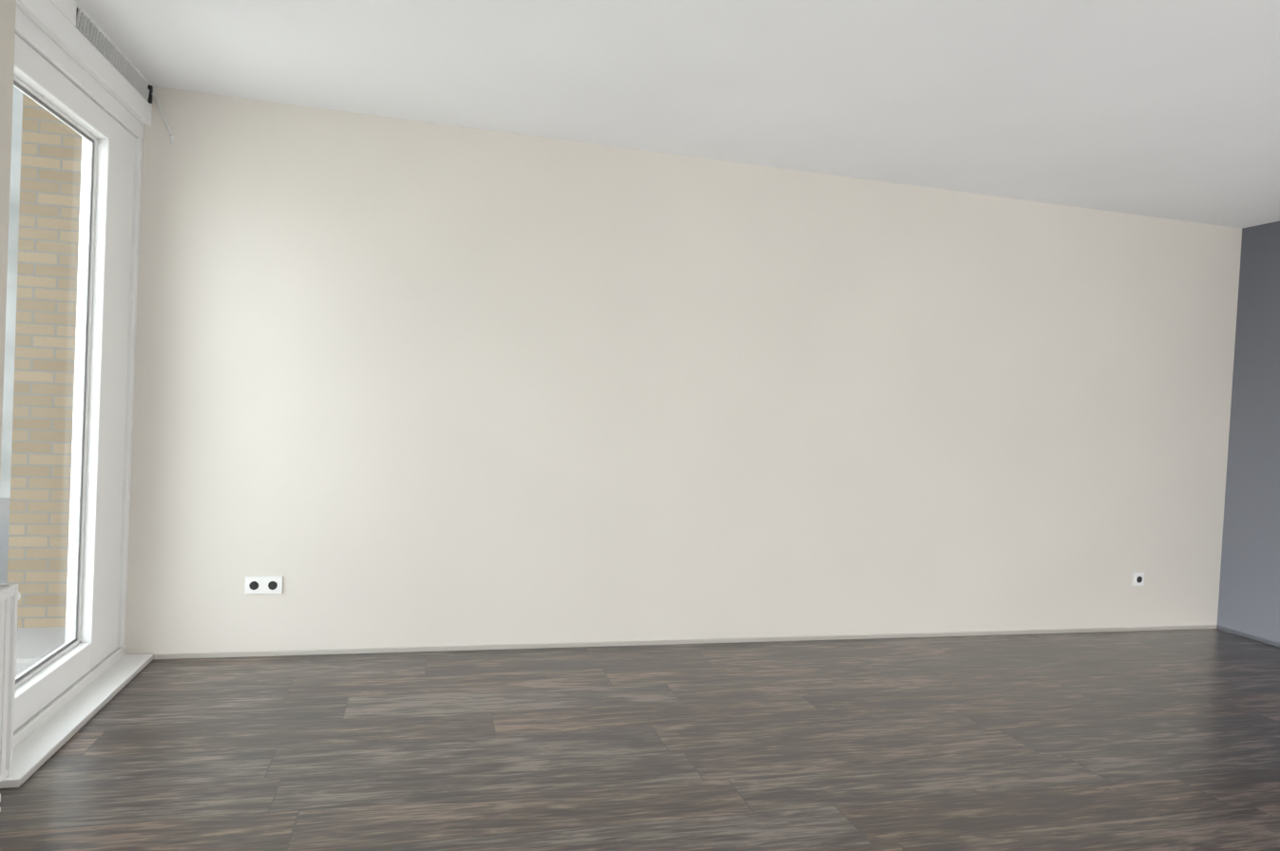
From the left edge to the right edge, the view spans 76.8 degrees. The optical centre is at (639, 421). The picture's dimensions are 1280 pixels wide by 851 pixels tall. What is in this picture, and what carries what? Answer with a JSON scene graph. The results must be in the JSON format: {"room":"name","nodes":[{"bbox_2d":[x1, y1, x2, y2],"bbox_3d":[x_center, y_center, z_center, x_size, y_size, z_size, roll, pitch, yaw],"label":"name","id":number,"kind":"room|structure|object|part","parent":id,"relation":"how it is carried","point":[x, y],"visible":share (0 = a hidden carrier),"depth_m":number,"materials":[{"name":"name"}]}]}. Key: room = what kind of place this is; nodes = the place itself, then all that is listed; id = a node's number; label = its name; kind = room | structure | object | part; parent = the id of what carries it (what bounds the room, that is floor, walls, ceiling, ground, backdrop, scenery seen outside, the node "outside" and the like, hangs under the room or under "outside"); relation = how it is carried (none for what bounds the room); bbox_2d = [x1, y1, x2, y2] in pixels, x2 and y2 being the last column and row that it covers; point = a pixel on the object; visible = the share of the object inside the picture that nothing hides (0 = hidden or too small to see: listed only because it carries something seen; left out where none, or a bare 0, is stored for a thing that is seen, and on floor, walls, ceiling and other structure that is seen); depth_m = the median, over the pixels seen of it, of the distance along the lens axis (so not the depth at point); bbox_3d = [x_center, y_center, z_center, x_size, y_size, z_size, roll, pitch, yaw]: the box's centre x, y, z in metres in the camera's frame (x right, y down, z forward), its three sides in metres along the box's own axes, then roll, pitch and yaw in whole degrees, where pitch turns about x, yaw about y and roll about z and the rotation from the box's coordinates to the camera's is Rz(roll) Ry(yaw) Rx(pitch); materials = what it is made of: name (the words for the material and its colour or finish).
{"room":"empty living room","nodes":[
{"label":"empty living room","id":0,"kind":"room"},
{"bbox_2d":[0,0,16,483],"bbox_3d":[-1.274,-0.075,-0.394,0.160,2.600,5.830,2,1,-15],"label":"wall","id":1,"kind":"structure","parent":0,"point":[8,8],"depth_m":2.41,"materials":[{"name":"beige paint"}]},
{"bbox_2d":[0,0,152,788],"bbox_3d":[-2.110,-0.188,2.983,0.235,2.600,1.370,2,1,-15],"label":"window","id":2,"kind":"structure","parent":1,"relation":"in","point":[48,31],"depth_m":3.26,"materials":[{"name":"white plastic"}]},
{"bbox_3d":[-2.169,-0.100,2.968,0.096,2.272,1.247,2,1,-15],"label":"far window sash","id":3,"kind":"part","parent":2,"relation":"part of","materials":[{"name":"white plastic"}]},
{"bbox_2d":[75,9,150,100],"bbox_3d":[-2.094,-1.446,3.230,0.009,0.080,0.758,2,1,-15],"label":"vent","id":4,"kind":"object","parent":2,"relation":"attached to","point":[126,70],"visible":0.85,"depth_m":3.18,"materials":[{"name":"white metal"}]},
{"bbox_2d":[147,84,152,103],"bbox_3d":[-2.184,-1.458,3.598,0.015,0.076,0.020,2,1,-15],"label":"bracket","id":5,"kind":"object","parent":2,"relation":"attached to","point":[150,88],"visible":0.77,"depth_m":3.59,"materials":[{"name":"black plastic"}]},
{"bbox_2d":[152,93,172,144],"bbox_3d":[-2.149,-1.361,3.624,0.103,0.214,0.018,2,1,-35],"label":"cord","id":6,"kind":"object","parent":5,"relation":"attached to","point":[165,121],"visible":0.96,"depth_m":3.63,"materials":[{"name":"white plastic"}]},
{"bbox_2d":[0,629,1279,850],"bbox_3d":[1.631,1.398,1.054,6.630,0.120,7.480,2,1,-15],"label":"floor","id":7,"kind":"structure","parent":0,"point":[1127,741],"depth_m":2.99,"materials":[{"name":"laminate"}]},
{"bbox_2d":[0,583,20,812],"bbox_3d":[-1.786,0.822,1.941,0.098,0.660,1.094,2,1,-15],"label":"radiator","id":8,"kind":"object","parent":7,"relation":"on","point":[9,596],"visible":1,"depth_m":2.35,"materials":[{"name":"white metal"}]},
{"bbox_2d":[75,0,1279,229],"bbox_3d":[1.763,-1.319,0.997,6.630,0.120,7.480,2,1,-15],"label":"ceiling","id":9,"kind":"structure","parent":0,"point":[1162,108],"depth_m":3.24,"materials":[{"name":"paint"}]},
{"bbox_2d":[124,85,1241,659],"bbox_3d":[0.785,-0.079,4.547,6.630,2.600,0.200,2,1,-15],"label":"wall","id":10,"kind":"structure","parent":0,"point":[404,386],"depth_m":4.23,"materials":[{"name":"beige paint"}]},
{"bbox_2d":[244,576,283,593],"bbox_3d":[-1.773,0.773,3.802,0.162,0.081,0.015,2,1,-15],"label":"electrical outlet","id":11,"kind":"object","parent":10,"relation":"attached to","point":[263,584],"visible":1,"depth_m":3.80,"materials":[{"name":"white plastic"}]},
{"bbox_2d":[1131,573,1144,586],"bbox_3d":[3.139,0.996,5.081,0.081,0.081,0.015,2,1,-15],"label":"electrical outlet","id":12,"kind":"object","parent":10,"relation":"attached to","point":[1137,579],"visible":1,"depth_m":5.08,"materials":[{"name":"white plastic"}]},
{"bbox_2d":[1216,221,1279,648],"bbox_3d":[4.805,0.174,1.835,0.200,2.600,7.080,2,1,-15],"label":"wall","id":13,"kind":"structure","parent":0,"point":[1249,601],"depth_m":5.07,"materials":[{"name":"grey paint"}]},
{"label":"outside","id":14,"kind":"structure","parent":0,"visible":0},
{"bbox_2d":[0,497,65,677],"bbox_3d":[-21.834,0.446,-0.960,39.840,0.180,70.000,2,1,-15],"label":"ground","id":15,"kind":"structure","parent":14,"point":[38,633],"depth_m":4.33,"materials":[{"name":"grey concrete"}]},
{"bbox_2d":[7,93,82,628],"bbox_3d":[-2.556,-2.333,6.314,2.450,7.300,3.400,2,1,-15],"label":"building","id":16,"kind":"structure","parent":15,"relation":"on","point":[33,363],"depth_m":4.44,"materials":[{"name":"beige brick"}]},
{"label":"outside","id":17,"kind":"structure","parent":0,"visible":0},
{"bbox_2d":[0,85,22,497],"bbox_3d":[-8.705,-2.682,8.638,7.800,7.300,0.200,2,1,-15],"label":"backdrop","id":18,"kind":"structure","parent":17,"point":[11,230],"depth_m":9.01,"materials":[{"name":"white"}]}
]}

